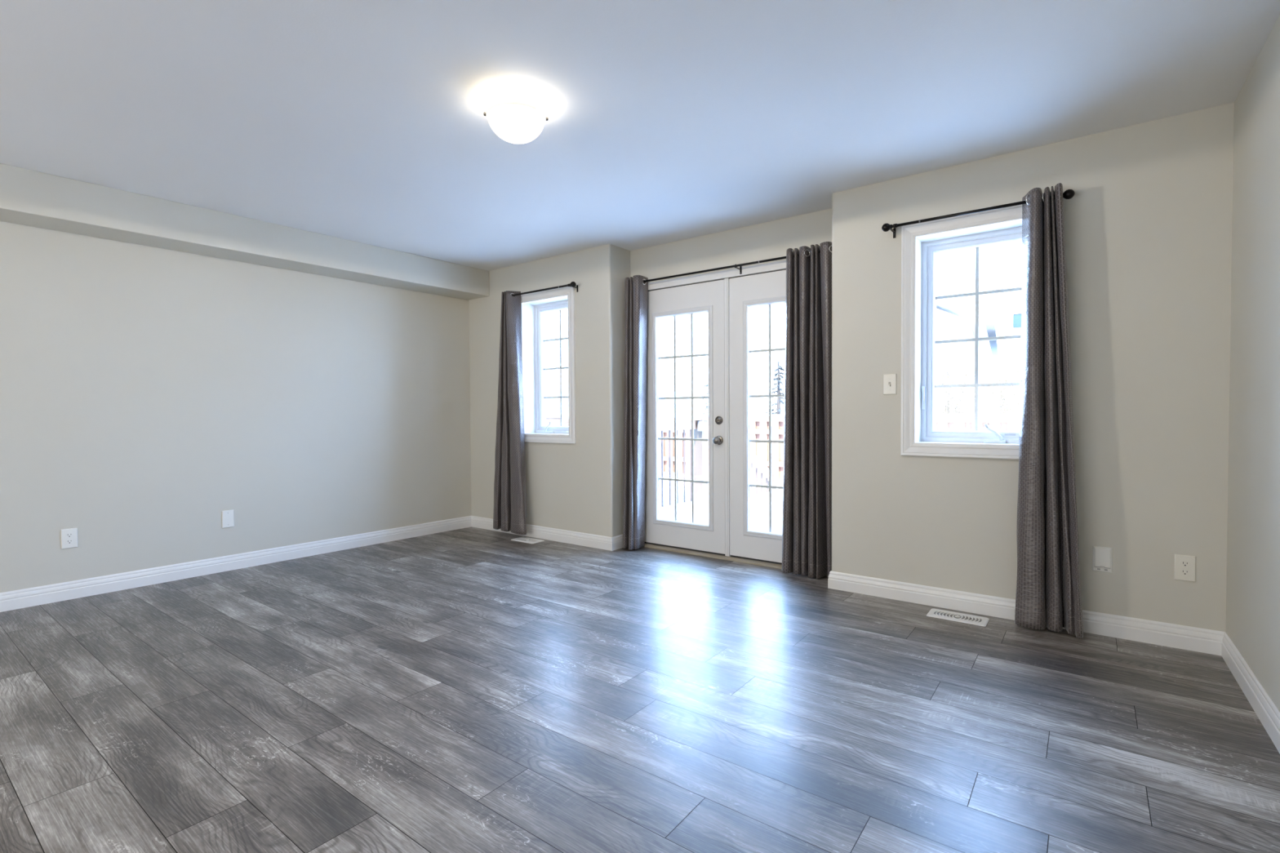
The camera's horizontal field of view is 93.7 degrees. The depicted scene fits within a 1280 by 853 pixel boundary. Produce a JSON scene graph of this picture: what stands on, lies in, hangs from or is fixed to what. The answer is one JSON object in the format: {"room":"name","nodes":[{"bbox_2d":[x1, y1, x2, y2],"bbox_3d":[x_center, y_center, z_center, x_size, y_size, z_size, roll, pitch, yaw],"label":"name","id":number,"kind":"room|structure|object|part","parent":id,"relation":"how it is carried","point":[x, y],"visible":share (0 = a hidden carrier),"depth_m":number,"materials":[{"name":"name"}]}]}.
{"room":"empty living room","nodes":[
{"label":"empty living room","id":0,"kind":"room"},
{"bbox_2d":[0,221,471,592],"bbox_3d":[-3.760,-0.173,3.435,0.300,2.440,7.407,1,2,39],"label":"wall","id":1,"kind":"structure","parent":0,"point":[148,394],"depth_m":4.13,"materials":[{"name":"paint"}]},
{"bbox_2d":[60,528,77,549],"bbox_3d":[-3.433,0.674,3.610,0.008,0.118,0.072,1,2,39],"label":"wall outlet","id":2,"kind":"object","parent":1,"relation":"attached to","point":[68,536],"visible":1,"depth_m":3.61,"materials":[{"name":"white plastic"}]},
{"bbox_2d":[65,533,73,537],"bbox_3d":[-3.431,0.654,3.608,0.003,0.025,0.034,1,2,39],"label":"receptacle","id":3,"kind":"object","parent":2,"relation":"attached to","point":[67,535],"depth_m":3.61,"materials":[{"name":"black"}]},
{"bbox_2d":[65,539,73,544],"bbox_3d":[-3.430,0.693,3.609,0.003,0.025,0.034,1,2,39],"label":"receptacle","id":4,"kind":"object","parent":2,"relation":"attached to","point":[67,541],"depth_m":3.61,"materials":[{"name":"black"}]},
{"bbox_2d":[222,509,234,528],"bbox_3d":[-2.920,0.655,4.255,0.007,0.122,0.072,1,2,38],"label":"blank wall plate","id":5,"kind":"object","parent":1,"relation":"attached to","point":[228,518],"visible":1,"depth_m":4.25,"materials":[{"name":"white plastic"}]},
{"bbox_2d":[0,515,471,612],"bbox_3d":[-3.786,1.000,3.168,0.014,0.107,6.888,1,2,39],"label":"baseboard","id":6,"kind":"structure","parent":1,"relation":"attached to","point":[46,594],"depth_m":4.14,"materials":[{"name":"white paint"}]},
{"bbox_2d":[0,527,1279,852],"bbox_3d":[-1.561,1.073,1.673,5.872,0.001,7.384,1,2,37],"label":"floor","id":7,"kind":"structure","parent":0,"point":[468,690],"depth_m":2.14,"materials":[{"name":"laminate"}]},
{"bbox_2d":[511,537,544,543],"bbox_3d":[-0.975,0.983,5.201,0.280,0.009,0.147,1,2,37],"label":"floor vent","id":8,"kind":"object","parent":7,"relation":"in","point":[525,540],"visible":1,"depth_m":5.19,"materials":[{"name":"white metal"}]},
{"bbox_2d":[926,608,989,626],"bbox_3d":[1.690,1.012,3.193,0.280,0.009,0.147,1,2,37],"label":"floor vent","id":9,"kind":"object","parent":7,"relation":"in","point":[935,613],"visible":1,"depth_m":3.18,"materials":[{"name":"white metal"}]},
{"bbox_2d":[0,0,1279,271],"bbox_3d":[-1.704,-1.492,1.707,7.600,0.250,7.755,1,2,37],"label":"ceiling","id":10,"kind":"structure","parent":0,"point":[360,121],"depth_m":2.54,"materials":[{"name":"paint"}]},
{"bbox_2d":[0,163,488,299],"bbox_3d":[-3.682,-1.266,3.028,0.310,0.237,6.897,1,2,39],"label":"soffit","id":11,"kind":"structure","parent":10,"relation":"attached to","point":[29,197],"depth_m":3.92,"materials":[{"name":"paint"}]},
{"bbox_2d":[483,93,548,143],"bbox_3d":[-0.533,-1.314,2.588,0.255,0.162,0.255,1,2,37],"label":"ceiling light","id":12,"kind":"object","parent":10,"relation":"attached to","point":[514,117],"visible":1,"depth_m":2.52,"materials":[{"name":"white glass"}]},
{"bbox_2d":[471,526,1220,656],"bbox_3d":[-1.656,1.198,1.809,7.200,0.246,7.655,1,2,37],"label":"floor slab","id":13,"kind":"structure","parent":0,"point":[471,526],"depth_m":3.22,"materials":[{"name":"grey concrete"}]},
{"bbox_2d":[468,102,1234,631],"bbox_3d":[0.628,-0.225,4.449,5.920,2.440,0.510,1,2,37],"label":"wall","id":14,"kind":"structure","parent":0,"point":[1148,216],"depth_m":3.12,"materials":[{"name":"paint"}]},
{"bbox_2d":[511,281,577,296],"bbox_3d":[-0.850,-1.148,5.144,0.861,0.068,0.108,1,2,37],"label":"curtain rod","id":15,"kind":"object","parent":14,"relation":"attached to","point":[572,284],"visible":0.9,"depth_m":5.01,"materials":[{"name":"black metal"}]},
{"bbox_2d":[493,290,526,534],"bbox_3d":[-1.181,-0.130,5.381,0.496,2.141,0.130,1,2,37],"label":"curtain","id":16,"kind":"object","parent":15,"relation":"hanging from","point":[509,513],"visible":1,"depth_m":5.32,"materials":[{"name":"grey fabric"}]},
{"bbox_2d":[471,515,622,551],"bbox_3d":[-0.847,0.929,5.427,1.807,0.107,0.284,1,2,37],"label":"baseboard","id":17,"kind":"structure","parent":14,"relation":"attached to","point":[611,544],"depth_m":5.10,"materials":[{"name":"white paint"}]},
{"bbox_2d":[520,286,576,444],"bbox_3d":[-0.760,-0.519,5.291,0.711,1.315,0.246,1,2,37],"label":"window","id":18,"kind":"structure","parent":14,"relation":"in","point":[534,306],"depth_m":5.38,"materials":[{"name":"white paint"}]},
{"bbox_3d":[-0.825,0.002,5.370,0.092,0.095,0.024,1,2,45],"label":"crank handle","id":19,"kind":"part","parent":18,"relation":"part of","materials":[{"name":"white plastic"}]},
{"bbox_3d":[-0.711,-0.521,5.356,0.575,1.179,0.085,1,2,37],"label":"frame","id":20,"kind":"part","parent":18,"relation":"part of","materials":[{"name":"white plastic"}]},
{"bbox_3d":[-0.712,-0.521,5.354,0.507,1.111,0.058,1,2,37],"label":"sash","id":21,"kind":"part","parent":18,"relation":"part of","materials":[{"name":"white plastic"}]},
{"bbox_2d":[543,310,568,426],"bbox_3d":[-0.707,-0.521,5.362,0.433,1.037,0.008,1,2,37],"label":"grille","id":22,"kind":"object","parent":18,"relation":"attached to","point":[561,397],"depth_m":5.38,"materials":[{"name":"white plastic"}]},
{"bbox_2d":[644,279,724,555],"bbox_3d":[0.314,-0.064,4.713,0.782,2.066,0.108,1,2,37],"label":"door","id":23,"kind":"structure","parent":14,"relation":"in","point":[708,297],"depth_m":4.68,"materials":[{"name":"white paint"}]},
{"bbox_3d":[0.338,-0.062,4.724,0.563,1.714,0.052,1,2,37],"label":"lite frame","id":24,"kind":"part","parent":23,"relation":"part of","materials":[{"name":"white plastic"}]},
{"bbox_2d":[658,314,708,522],"bbox_3d":[0.346,-0.062,4.734,0.481,1.632,0.008,1,2,37],"label":"grille","id":25,"kind":"object","parent":23,"relation":"attached to","point":[674,357],"depth_m":4.76,"materials":[{"name":"white plastic"}]},
{"bbox_3d":[0.575,0.104,4.488,0.055,0.055,0.052,1,2,37],"label":"knob","id":26,"kind":"part","parent":23,"relation":"part of","materials":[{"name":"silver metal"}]},
{"bbox_2d":[643,250,820,282],"bbox_3d":[0.609,-1.135,4.390,1.680,0.058,0.092,1,2,37],"label":"curtain rod","id":27,"kind":"object","parent":14,"relation":"attached to","point":[735,265],"visible":0.53,"depth_m":4.35,"materials":[{"name":"black metal"}]},
{"bbox_2d":[622,275,648,550],"bbox_3d":[-0.054,-0.109,4.837,0.203,2.174,0.200,1,2,37],"label":"curtain","id":28,"kind":"object","parent":27,"relation":"hanging from","point":[635,289],"visible":1,"depth_m":4.80,"materials":[{"name":"grey fabric"}]},
{"bbox_2d":[782,241,831,578],"bbox_3d":[1.114,-0.098,3.988,0.372,2.176,0.139,1,2,35],"label":"curtain","id":29,"kind":"object","parent":27,"relation":"hanging from","point":[806,518],"visible":0.98,"depth_m":3.96,"materials":[{"name":"grey fabric"}]},
{"bbox_2d":[643,260,827,576],"bbox_3d":[0.685,-0.082,4.525,1.708,2.150,0.194,1,2,37],"label":"door frame","id":30,"kind":"structure","parent":14,"relation":"attached to","point":[726,275],"depth_m":4.47,"materials":[{"name":"white paint"}]},
{"bbox_2d":[728,269,786,564],"bbox_3d":[0.988,-0.058,4.240,0.782,2.066,0.056,1,2,37],"label":"door","id":31,"kind":"structure","parent":14,"relation":"in","point":[745,292],"depth_m":4.38,"materials":[{"name":"white paint"}]},
{"bbox_3d":[0.988,-0.055,4.237,0.562,1.714,0.052,1,2,37],"label":"lite frame","id":32,"kind":"part","parent":31,"relation":"part of","materials":[{"name":"white plastic"}]},
{"bbox_2d":[750,304,785,532],"bbox_3d":[0.996,-0.055,4.247,0.480,1.632,0.008,1,2,37],"label":"grille","id":33,"kind":"object","parent":31,"relation":"attached to","point":[770,441],"depth_m":4.30,"materials":[{"name":"white plastic"}]},
{"bbox_2d":[883,373,896,394],"bbox_3d":[1.454,-0.247,3.498,0.074,0.120,0.018,1,2,37],"label":"light switch","id":34,"kind":"object","parent":14,"relation":"attached to","point":[889,380],"visible":1,"depth_m":3.50,"materials":[{"name":"white plastic"}]},
{"bbox_2d":[900,204,1022,459],"bbox_3d":[1.857,-0.491,3.331,0.711,1.315,0.246,1,2,37],"label":"window","id":35,"kind":"structure","parent":14,"relation":"in","point":[921,242],"depth_m":3.42,"materials":[{"name":"white paint"}]},
{"bbox_3d":[1.657,-0.193,3.511,0.016,0.088,0.026,0,2,29],"label":"lock lever","id":36,"kind":"part","parent":35,"relation":"part of","materials":[{"name":"white plastic"}]},
{"bbox_3d":[1.904,-0.493,3.394,0.507,1.111,0.058,1,2,37],"label":"sash","id":37,"kind":"part","parent":35,"relation":"part of","materials":[{"name":"white plastic"}]},
{"bbox_2d":[934,247,1022,431],"bbox_3d":[1.910,-0.493,3.401,0.433,1.037,0.008,1,2,37],"label":"grille","id":38,"kind":"object","parent":35,"relation":"attached to","point":[976,384],"depth_m":3.40,"materials":[{"name":"white plastic"}]},
{"bbox_3d":[1.944,0.032,3.296,0.092,0.095,0.024,0,2,29],"label":"crank handle","id":39,"kind":"part","parent":35,"relation":"part of","materials":[{"name":"white plastic"}]},
{"bbox_2d":[881,189,1075,238],"bbox_3d":[1.759,-1.120,3.189,0.894,0.068,0.108,1,2,37],"label":"curtain rod","id":40,"kind":"object","parent":14,"relation":"attached to","point":[1068,193],"visible":0.75,"depth_m":3.18,"materials":[{"name":"black metal"}]},
{"bbox_2d":[1014,182,1083,639],"bbox_3d":[2.030,-0.081,2.964,0.286,2.174,0.142,1,2,43],"label":"curtain","id":41,"kind":"object","parent":40,"relation":"hanging from","point":[1048,594],"visible":1,"depth_m":2.96,"materials":[{"name":"grey fabric"}]},
{"bbox_2d":[827,570,1225,656],"bbox_3d":[1.966,0.959,3.320,1.805,0.107,0.284,1,2,37],"label":"baseboard","id":42,"kind":"structure","parent":14,"relation":"attached to","point":[1156,633],"depth_m":3.17,"materials":[{"name":"white paint"}]},
{"bbox_2d":[1092,546,1112,573],"bbox_3d":[2.254,0.648,2.924,0.077,0.122,0.016,1,2,37],"label":"inlet","id":43,"kind":"object","parent":14,"relation":"attached to","point":[1102,557],"visible":1,"depth_m":2.92,"materials":[{"name":"white plastic"}]},
{"bbox_3d":[2.252,0.640,2.923,0.067,0.100,0.010,1,2,37],"label":"flap door","id":44,"kind":"part","parent":43,"relation":"part of","materials":[{"name":"white plastic"}]},
{"bbox_2d":[1173,554,1195,582],"bbox_3d":[2.496,0.648,2.748,0.072,0.118,0.008,1,2,37],"label":"wall outlet","id":45,"kind":"object","parent":14,"relation":"attached to","point":[1184,565],"visible":1,"depth_m":2.75,"materials":[{"name":"white plastic"}]},
{"bbox_2d":[1180,560,1190,567],"bbox_3d":[2.494,0.629,2.746,0.034,0.025,0.003,1,2,37],"label":"receptacle","id":46,"kind":"object","parent":45,"relation":"attached to","point":[1183,563],"depth_m":2.74,"materials":[{"name":"white plastic"}]},
{"bbox_2d":[1180,569,1190,575],"bbox_3d":[2.494,0.668,2.747,0.034,0.025,0.003,1,2,37],"label":"receptacle","id":47,"kind":"object","parent":45,"relation":"attached to","point":[1183,572],"depth_m":2.74,"materials":[{"name":"white plastic"}]},
{"bbox_2d":[1225,14,1279,711],"bbox_3d":[0.852,-0.124,-0.020,0.300,2.440,7.401,1,2,36],"label":"wall","id":48,"kind":"structure","parent":0,"point":[1253,530],"depth_m":2.26,"materials":[{"name":"paint"}]},
{"bbox_2d":[1221,631,1279,753],"bbox_3d":[0.584,1.047,-0.106,0.014,0.107,6.886,1,2,36],"label":"baseboard","id":49,"kind":"structure","parent":48,"relation":"attached to","point":[1266,711],"depth_m":2.21,"materials":[{"name":"white paint"}]},
{"label":"outside","id":50,"kind":"structure","parent":0,"visible":0},
{"bbox_2d":[660,471,782,533],"bbox_3d":[8.865,0.862,13.761,29.700,0.214,24.180,1,2,37],"label":"ground","id":51,"kind":"structure","parent":50,"point":[759,501],"depth_m":7.31,"materials":[{"name":"white snow"}]},
{"bbox_2d":[546,414,568,426],"bbox_3d":[-2.092,0.469,11.332,0.170,1.370,5.600,1,2,37],"label":"fence","id":52,"kind":"object","parent":51,"relation":"on","point":[554,419],"visible":0.02,"depth_m":11.81,"materials":[{"name":"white wood"}]},
{"bbox_2d":[562,414,708,506],"bbox_3d":[0.090,0.481,6.965,0.180,1.220,2.630,1,2,37],"label":"deck railing","id":53,"kind":"object","parent":51,"relation":"on","point":[667,421],"visible":0.29,"depth_m":7.72,"materials":[{"name":"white wood"}]},
{"bbox_3d":[0.083,-0.079,6.955,0.170,0.040,2.630,1,2,37],"label":"rail","id":54,"kind":"part","parent":53,"relation":"part of","materials":[{"name":"brown wood"}]},
{"bbox_3d":[0.795,0.489,7.906,0.140,1.150,0.140,1,2,37],"label":"post","id":55,"kind":"part","parent":53,"relation":"part of","materials":[{"name":"brown wood"}]},
{"bbox_2d":[698,382,708,414],"bbox_3d":[1.901,-0.420,15.593,1.684,3.300,1.526,-1,1,-14],"label":"spruce tree","id":56,"kind":"object","parent":51,"relation":"on","point":[706,384],"visible":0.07,"depth_m":15.51,"materials":[{"name":"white plant"}]},
{"bbox_2d":[751,450,776,494],"bbox_3d":[1.573,0.503,8.829,0.122,1.270,1.893,1,2,36],"label":"stair railing","id":57,"kind":"object","parent":51,"relation":"on","point":[757,464],"visible":0.25,"depth_m":9.17,"materials":[{"name":"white wood"}]},
{"bbox_3d":[1.550,0.384,8.787,0.100,1.030,1.804,1,2,35],"label":"handrail","id":58,"kind":"part","parent":57,"relation":"part of","materials":[{"name":"brown wood"}]},
{"bbox_3d":[2.091,0.933,9.559,0.120,0.370,0.120,1,2,37],"label":"newel post","id":59,"kind":"part","parent":57,"relation":"part of","materials":[{"name":"brown wood"}]},
{"bbox_2d":[764,357,784,417],"bbox_3d":[3.611,-0.281,15.575,1.712,3.000,1.766,1,2,37],"label":"spruce tree","id":60,"kind":"object","parent":51,"relation":"on","point":[778,379],"visible":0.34,"depth_m":15.50,"materials":[{"name":"black plant"}]},
{"bbox_2d":[660,413,1018,479],"bbox_3d":[3.785,0.457,10.645,9.900,1.350,0.110,1,2,37],"label":"picket fence","id":61,"kind":"object","parent":51,"relation":"on","point":[759,425],"visible":0.14,"depth_m":11.52,"materials":[{"name":"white wood"}]},
{"bbox_3d":[3.778,0.732,10.639,9.900,0.090,0.060,1,2,37],"label":"rail","id":62,"kind":"part","parent":61,"relation":"part of","materials":[{"name":"brown wood"}]},
{"bbox_3d":[3.774,0.112,10.625,9.900,0.090,0.060,1,2,37],"label":"rail","id":63,"kind":"part","parent":61,"relation":"part of","materials":[{"name":"brown wood"}]},
{"bbox_3d":[3.772,-0.128,10.620,9.900,0.090,0.060,1,2,37],"label":"rail","id":64,"kind":"part","parent":61,"relation":"part of","materials":[{"name":"brown wood"}]},
{"bbox_2d":[702,298,998,417],"bbox_3d":[8.797,-1.984,22.930,8.289,6.200,12.448,0,2,31],"label":"house","id":65,"kind":"structure","parent":51,"relation":"on","point":[954,321],"depth_m":18.53,"materials":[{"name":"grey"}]},
{"bbox_2d":[935,347,980,416],"bbox_3d":[5.892,-0.183,11.277,0.902,2.578,1.077,1,2,37],"label":"bare shrub","id":66,"kind":"object","parent":51,"relation":"on","point":[948,403],"visible":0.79,"depth_m":11.13,"materials":[{"name":"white plant"}]},
{"bbox_2d":[987,257,1022,416],"bbox_3d":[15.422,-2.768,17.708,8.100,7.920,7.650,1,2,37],"label":"house","id":67,"kind":"structure","parent":51,"relation":"on","point":[1010,277],"depth_m":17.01,"materials":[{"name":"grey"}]},
{"bbox_3d":[10.676,-2.978,16.907,0.280,0.400,0.010,1,2,37],"label":"pane","id":68,"kind":"part","parent":67,"relation":"part of","materials":[{"name":"clear glass"}]}
]}

